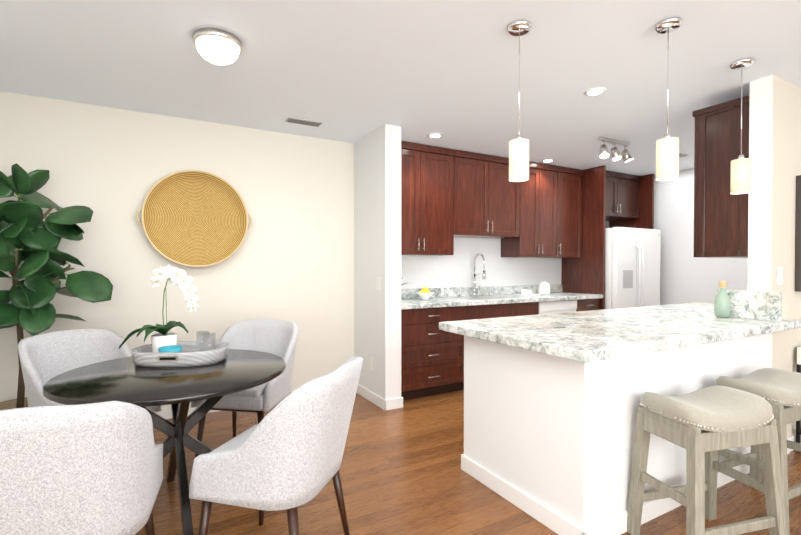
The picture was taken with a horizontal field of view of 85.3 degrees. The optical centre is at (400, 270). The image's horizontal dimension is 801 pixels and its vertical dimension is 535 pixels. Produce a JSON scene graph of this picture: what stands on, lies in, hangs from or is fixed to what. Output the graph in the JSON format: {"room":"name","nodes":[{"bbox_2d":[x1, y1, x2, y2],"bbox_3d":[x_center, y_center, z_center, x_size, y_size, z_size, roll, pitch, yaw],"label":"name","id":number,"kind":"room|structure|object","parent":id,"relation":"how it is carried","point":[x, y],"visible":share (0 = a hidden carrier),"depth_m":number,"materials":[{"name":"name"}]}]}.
{"room":"dining room and kitchen","nodes":[
{"label":"dining room and kitchen","id":0,"kind":"room"},
{"bbox_2d":[0,91,608,407],"bbox_3d":[0.101,-0.040,4.809,7.250,2.520,0.100,0,1,-29],"label":"wall","id":1,"kind":"structure","parent":0,"point":[291,259],"depth_m":3.81,"materials":[{"name":"beige paint"}]},
{"bbox_2d":[136,170,251,266],"bbox_3d":[-1.718,-0.436,3.671,0.878,0.812,0.104,0,1,-29],"label":"wall basket","id":2,"kind":"object","parent":1,"relation":"attached to","point":[194,218],"visible":1,"depth_m":3.69,"materials":[{"name":"wicker"}]},
{"bbox_2d":[401,141,454,255],"bbox_3d":[0.129,-0.728,4.549,0.846,1.122,0.364,0,1,-29],"label":"upper cabinet","id":3,"kind":"object","parent":1,"relation":"attached to","point":[427,200],"visible":0.73,"depth_m":4.47,"materials":[{"name":"brown wood"}]},
{"bbox_2d":[401,284,560,299],"bbox_3d":[0.936,0.243,5.206,2.884,0.104,0.022,0,1,-29],"label":"backsplash","id":4,"kind":"structure","parent":1,"relation":"attached to","point":[406,294],"depth_m":5.19,"materials":[{"name":"white stone"}]},
{"bbox_2d":[453,149,519,238],"bbox_3d":[0.914,-0.843,4.985,0.948,0.902,0.364,0,1,-29],"label":"upper cabinet","id":5,"kind":"object","parent":1,"relation":"attached to","point":[486,198],"visible":0.88,"depth_m":4.83,"materials":[{"name":"brown wood"}]},
{"bbox_2d":[501,161,557,257],"bbox_3d":[1.600,-0.733,5.369,0.618,1.132,0.364,0,1,-29],"label":"upper cabinet","id":6,"kind":"object","parent":1,"relation":"attached to","point":[537,238],"visible":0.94,"depth_m":5.24,"materials":[{"name":"brown wood"}]},
{"bbox_2d":[551,166,582,257],"bbox_3d":[2.075,-0.736,5.633,0.466,1.132,0.364,0,1,-29],"label":"upper cabinet","id":7,"kind":"object","parent":1,"relation":"attached to","point":[569,212],"visible":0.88,"depth_m":5.51,"materials":[{"name":"brown wood"}]},
{"bbox_2d":[605,170,639,220],"bbox_3d":[2.768,-1.015,5.942,0.976,0.582,0.494,0,1,-29],"label":"upper cabinet","id":8,"kind":"object","parent":1,"relation":"attached to","point":[622,197],"visible":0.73,"depth_m":5.82,"materials":[{"name":"brown wood"}]},
{"bbox_2d":[354,124,400,399],"bbox_3d":[-0.233,-0.032,4.166,0.160,2.520,0.700,0,1,-29],"label":"wall","id":9,"kind":"structure","parent":0,"point":[377,228],"depth_m":3.93,"materials":[{"name":"white paint"}]},
{"bbox_2d":[370,357,373,369],"bbox_3d":[-0.270,0.869,4.070,0.006,0.120,0.070,0,1,-29],"label":"wall outlet","id":10,"kind":"object","parent":9,"relation":"attached to","point":[371,363],"visible":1,"depth_m":4.07,"materials":[{"name":"white plastic"}]},
{"bbox_2d":[0,0,800,175],"bbox_3d":[1.892,-1.286,1.579,7.250,0.050,7.460,0,1,-29],"label":"ceiling","id":11,"kind":"structure","parent":0,"point":[354,71],"depth_m":2.70,"materials":[{"name":"white paint"}]},
{"bbox_2d":[193,28,241,64],"bbox_3d":[-1.005,-1.209,2.393,0.250,0.122,0.250,0,1,-29],"label":"ceiling light","id":12,"kind":"object","parent":11,"relation":"attached to","point":[217,46],"visible":1,"depth_m":2.32,"materials":[{"name":"white glass"}]},
{"bbox_2d":[285,117,322,126],"bbox_3d":[-0.833,-1.282,3.748,0.300,0.010,0.120,0,1,-29],"label":"ceiling vent","id":13,"kind":"object","parent":11,"relation":"in","point":[303,121],"visible":1,"depth_m":3.74,"materials":[{"name":"grey metal"}]},
{"bbox_2d":[427,133,442,137],"bbox_3d":[0.327,-1.287,4.131,0.150,0.008,0.150,0,1,-29],"label":"recessed light","id":14,"kind":"object","parent":11,"relation":"in","point":[434,135],"visible":0.98,"depth_m":4.12,"materials":[{"name":"white"}]},
{"bbox_2d":[507,20,531,181],"bbox_3d":[0.617,-0.871,2.259,0.124,0.794,0.124,0,1,-29],"label":"pendant light","id":15,"kind":"object","parent":11,"relation":"hanging from","point":[518,158],"visible":1,"depth_m":2.22,"materials":[{"name":"white glass"}]},
{"bbox_2d":[542,159,554,161],"bbox_3d":[1.742,-1.299,5.125,0.150,0.008,0.150,0,1,-29],"label":"recessed light","id":16,"kind":"object","parent":11,"relation":"in","point":[548,160],"visible":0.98,"depth_m":5.10,"materials":[{"name":"white"}]},
{"bbox_2d":[584,87,606,95],"bbox_3d":[1.385,-1.274,3.095,0.150,0.008,0.150,0,1,-29],"label":"recessed light","id":17,"kind":"object","parent":11,"relation":"in","point":[595,91],"visible":1,"depth_m":3.08,"materials":[{"name":"white"}]},
{"bbox_2d":[598,137,632,162],"bbox_3d":[2.128,-1.193,4.290,0.468,0.200,0.106,0,1,-29],"label":"track spotlight","id":18,"kind":"object","parent":11,"relation":"attached to","point":[616,154],"visible":1,"depth_m":4.27,"materials":[{"name":"silver metal"}]},
{"bbox_2d":[654,17,682,180],"bbox_3d":[1.375,-0.871,2.235,0.124,0.794,0.124,0,1,-29],"label":"pendant light","id":19,"kind":"object","parent":11,"relation":"hanging from","point":[667,157],"visible":1,"depth_m":2.20,"materials":[{"name":"white glass"}]},
{"bbox_2d":[729,58,754,193],"bbox_3d":[2.088,-0.876,2.661,0.124,0.794,0.124,0,1,-29],"label":"pendant light","id":20,"kind":"object","parent":11,"relation":"hanging from","point":[741,173],"visible":1,"depth_m":2.63,"materials":[{"name":"white glass"}]},
{"bbox_2d":[135,390,800,534],"bbox_3d":[1.892,1.284,1.611,7.250,0.050,7.460,0,1,-29],"label":"floor","id":21,"kind":"structure","parent":0,"point":[401,472],"depth_m":2.42,"materials":[{"name":"brown wood"}]},
{"bbox_2d":[0,163,112,409],"bbox_3d":[-2.376,0.282,2.881,0.782,1.923,0.801,0,1,-29],"label":"fiddle leaf fig","id":22,"kind":"object","parent":21,"relation":"on","point":[30,238],"visible":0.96,"depth_m":2.84,"materials":[{"name":"green plant"}]},
{"bbox_2d":[0,401,163,534],"bbox_3d":[-1.145,0.822,1.480,0.560,0.881,0.593,0,1,-20],"label":"dining chair","id":23,"kind":"object","parent":21,"relation":"on","point":[90,469],"visible":1,"depth_m":1.29,"materials":[{"name":"white fabric"}]},
{"bbox_2d":[18,329,161,442],"bbox_3d":[-1.834,0.809,2.565,0.593,0.881,0.560,0,1,26],"label":"dining chair","id":24,"kind":"object","parent":21,"relation":"on","point":[45,358],"visible":0.21,"depth_m":2.62,"materials":[{"name":"white fabric"}]},
{"bbox_2d":[42,349,285,534],"bbox_3d":[-1.140,0.876,2.229,1.070,0.749,1.070,0,1,-33],"label":"dining table","id":25,"kind":"object","parent":21,"relation":"on","point":[127,380],"visible":0.83,"depth_m":2.06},
{"bbox_2d":[132,341,228,366],"bbox_3d":[-1.211,0.459,2.413,0.480,0.078,0.359,0,1,-4],"label":"tray","id":26,"kind":"object","parent":25,"relation":"on","point":[189,355],"visible":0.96,"depth_m":2.27,"materials":[{"name":"grey wood"}]},
{"bbox_2d":[119,264,198,352],"bbox_3d":[-1.346,0.225,2.425,0.440,0.523,0.291,0,1,-1],"label":"orchid plant","id":27,"kind":"object","parent":26,"relation":"on","point":[179,278],"visible":0.98,"depth_m":2.42,"materials":[{"name":"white plant"}]},
{"bbox_2d":[158,345,182,352],"bbox_3d":[-1.230,0.447,2.323,0.116,0.080,0.116,0,1,-29],"label":"book","id":28,"kind":"object","parent":26,"relation":"on","point":[171,348],"visible":0.31,"depth_m":2.31,"materials":[{"name":"teal paper"}]},
{"bbox_2d":[196,331,208,350],"bbox_3d":[-1.127,0.416,2.474,0.068,0.140,0.068,0,1,-29],"label":"glass","id":29,"kind":"object","parent":26,"relation":"on","point":[199,342],"visible":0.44,"depth_m":2.44,"materials":[{"name":"white"}]},
{"bbox_2d":[202,332,215,350],"bbox_3d":[-1.061,0.416,2.409,0.068,0.140,0.068,0,1,-29],"label":"glass","id":30,"kind":"object","parent":26,"relation":"on","point":[209,340],"visible":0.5,"depth_m":2.38,"materials":[{"name":"white"}]},
{"bbox_2d":[191,319,297,457],"bbox_3d":[-1.024,0.804,2.971,0.560,0.881,0.593,0,1,9],"label":"dining chair","id":31,"kind":"object","parent":21,"relation":"on","point":[277,337],"visible":0.56,"depth_m":3.02,"materials":[{"name":"white fabric"}]},
{"bbox_2d":[189,356,362,534],"bbox_3d":[-0.481,0.818,1.851,0.593,0.881,0.560,0,1,15],"label":"dining chair","id":32,"kind":"object","parent":21,"relation":"on","point":[287,452],"visible":1,"depth_m":1.61,"materials":[{"name":"white fabric"}]},
{"bbox_2d":[401,308,468,399],"bbox_3d":[0.167,0.786,4.448,0.796,0.875,0.610,0,1,-29],"label":"base cabinet","id":33,"kind":"object","parent":21,"relation":"on","point":[432,358],"depth_m":4.19,"materials":[{"name":"brown wood"}]},
{"bbox_2d":[401,292,602,307],"bbox_3d":[1.086,0.320,4.938,2.884,0.045,0.638,0,1,-29],"label":"countertop","id":34,"kind":"structure","parent":33,"relation":"on","point":[434,301],"depth_m":4.70,"materials":[{"name":"white stone"}]},
{"bbox_2d":[416,287,434,299],"bbox_3d":[0.257,0.235,4.522,0.200,0.135,0.200,0,1,-29],"label":"lemon bowl","id":35,"kind":"object","parent":34,"relation":"on","point":[425,293],"visible":1,"depth_m":4.48,"materials":[{"name":"white ceramic"}]},
{"bbox_2d":[472,253,485,295],"bbox_3d":[0.932,0.045,5.020,0.118,0.498,0.215,0,1,-29],"label":"faucet","id":36,"kind":"object","parent":34,"relation":"on","point":[474,279],"visible":1,"depth_m":5.06,"materials":[{"name":"silver metal"}]},
{"bbox_2d":[515,289,540,295],"bbox_3d":[1.540,0.259,5.260,0.260,0.070,0.180,0,1,-29],"label":"tray","id":37,"kind":"object","parent":34,"relation":"on","point":[525,292],"visible":1,"depth_m":5.20,"materials":[{"name":"white ceramic"}]},
{"bbox_2d":[538,281,549,294],"bbox_3d":[1.808,0.205,5.431,0.185,0.172,0.150,0,1,-29],"label":"kettle","id":38,"kind":"object","parent":34,"relation":"on","point":[543,287],"visible":0.98,"depth_m":5.37,"materials":[{"name":"white ceramic"}]},
{"bbox_2d":[469,304,540,319],"bbox_3d":[0.964,0.781,4.892,1.029,0.875,0.610,0,1,-29],"label":"base cabinet","id":39,"kind":"object","parent":21,"relation":"on","point":[479,311],"depth_m":4.61,"materials":[{"name":"brown wood"}]},
{"bbox_2d":[541,300,580,313],"bbox_3d":[1.685,0.776,5.293,0.621,0.875,0.610,0,1,-29],"label":"dishwasher","id":40,"kind":"object","parent":21,"relation":"on","point":[547,306],"depth_m":5.03,"materials":[{"name":"white metal"}]},
{"bbox_2d":[561,165,605,309],"bbox_3d":[2.361,-0.046,5.644,0.032,2.512,0.638,0,1,-29],"label":"panel","id":41,"kind":"object","parent":21,"relation":"on","point":[585,273],"visible":0.43,"depth_m":5.50,"materials":[{"name":"brown wood"}]},
{"bbox_2d":[581,300,599,310],"bbox_3d":[2.147,0.773,5.551,0.438,0.875,0.610,0,1,-29],"label":"base cabinet","id":42,"kind":"object","parent":21,"relation":"on","point":[586,305],"depth_m":5.30,"materials":[{"name":"brown wood"}]},
{"bbox_2d":[464,333,771,528],"bbox_3d":[1.413,0.807,2.781,1.838,0.875,0.880,0,1,-29],"label":"kitchen island","id":43,"kind":"object","parent":21,"relation":"on","point":[552,401],"depth_m":2.20,"materials":[{"name":"white paint"}]},
{"bbox_2d":[439,303,790,364],"bbox_3d":[1.817,0.347,3.017,3.000,0.050,1.090,0,1,-29],"label":"countertop","id":44,"kind":"structure","parent":43,"relation":"on","point":[585,337],"depth_m":2.45,"materials":[{"name":"white stone"}]},
{"bbox_2d":[714,281,730,317],"bbox_3d":[2.231,0.197,3.011,0.096,0.248,0.096,0,1,-29],"label":"glass jug","id":45,"kind":"object","parent":44,"relation":"on","point":[722,305],"visible":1,"depth_m":2.98,"materials":[{"name":"green glass"}]},
{"bbox_2d":[609,174,653,228],"bbox_3d":[3.245,-0.052,6.136,0.032,2.512,0.638,0,1,-29],"label":"panel","id":46,"kind":"object","parent":21,"relation":"on","point":[645,220],"visible":0.14,"depth_m":5.93,"materials":[{"name":"brown wood"}]},
{"bbox_2d":[605,227,660,308],"bbox_3d":[2.853,0.333,5.791,0.910,1.750,0.829,0,1,-29],"label":"refrigerator","id":47,"kind":"object","parent":21,"relation":"on","point":[632,267],"visible":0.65,"depth_m":5.40,"materials":[{"name":"white metal"}]},
{"bbox_2d":[627,385,787,534],"bbox_3d":[1.380,0.907,1.979,0.518,0.700,0.378,0,1,-15],"label":"counter stool","id":48,"kind":"object","parent":21,"relation":"on","point":[702,426],"visible":1,"depth_m":1.88,"materials":[{"name":"wood"}]},
{"bbox_2d":[715,368,800,534],"bbox_3d":[1.952,0.903,2.309,0.518,0.700,0.378,0,1,-25],"label":"counter stool","id":49,"kind":"object","parent":21,"relation":"on","point":[779,390],"visible":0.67,"depth_m":2.17,"materials":[{"name":"fabric"}]},
{"bbox_2d":[783,318,800,329],"bbox_3d":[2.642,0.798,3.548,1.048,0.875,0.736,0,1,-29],"label":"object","id":50,"kind":"object","parent":21,"relation":"on","point":[795,323],"depth_m":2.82,"materials":[{"name":"white stone"}]},
{"bbox_2d":[796,346,800,451],"bbox_3d":[3.276,0.881,3.101,1.075,0.720,0.345,0,1,-29],"label":"console table","id":51,"kind":"object","parent":21,"relation":"on","point":[798,423],"visible":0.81,"depth_m":2.98,"materials":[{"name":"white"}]},
{"bbox_2d":[654,168,747,304],"bbox_3d":[5.039,-0.021,3.291,0.100,2.520,7.360,0,1,-29],"label":"wall","id":52,"kind":"structure","parent":0,"point":[686,276],"depth_m":5.63,"materials":[{"name":"white paint"}]},
{"bbox_2d":[748,75,800,437],"bbox_3d":[3.465,-0.024,3.495,2.452,2.520,0.130,0,1,-29],"label":"wall","id":53,"kind":"structure","parent":0,"point":[774,128],"depth_m":2.91,"materials":[{"name":"beige paint"}]},
{"bbox_2d":[156,384,795,534],"bbox_3d":[1.892,1.212,1.610,7.050,0.095,7.260,0,1,-29],"label":"baseboard","id":54,"kind":"structure","parent":53,"relation":"attached to","point":[551,519],"depth_m":2.26,"materials":[{"name":"white"}]},
{"bbox_2d":[692,96,749,257],"bbox_3d":[2.730,-0.648,3.359,1.060,1.092,0.354,0,1,-29],"label":"upper cabinet","id":55,"kind":"object","parent":53,"relation":"attached to","point":[720,221],"visible":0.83,"depth_m":3.11,"materials":[{"name":"brown wood"}]},
{"bbox_2d":[715,289,782,320],"bbox_3d":[2.352,0.228,2.942,0.030,0.190,0.360,0,1,-29],"label":"backsplash","id":56,"kind":"structure","parent":53,"relation":"attached to","point":[761,305],"depth_m":2.89,"materials":[{"name":"white stone"}]},
{"bbox_2d":[776,267,782,284],"bbox_3d":[2.525,0.033,2.894,0.080,0.120,0.006,0,1,-29],"label":"light switch","id":57,"kind":"object","parent":53,"relation":"attached to","point":[779,277],"visible":0.98,"depth_m":2.89,"materials":[{"name":"white plastic"}]},
{"bbox_2d":[795,175,800,291],"bbox_3d":[3.245,-0.261,3.272,1.150,0.800,0.037,0,1,-29],"label":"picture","id":58,"kind":"object","parent":53,"relation":"attached to","point":[798,242],"visible":1,"depth_m":2.99,"materials":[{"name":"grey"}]}
]}

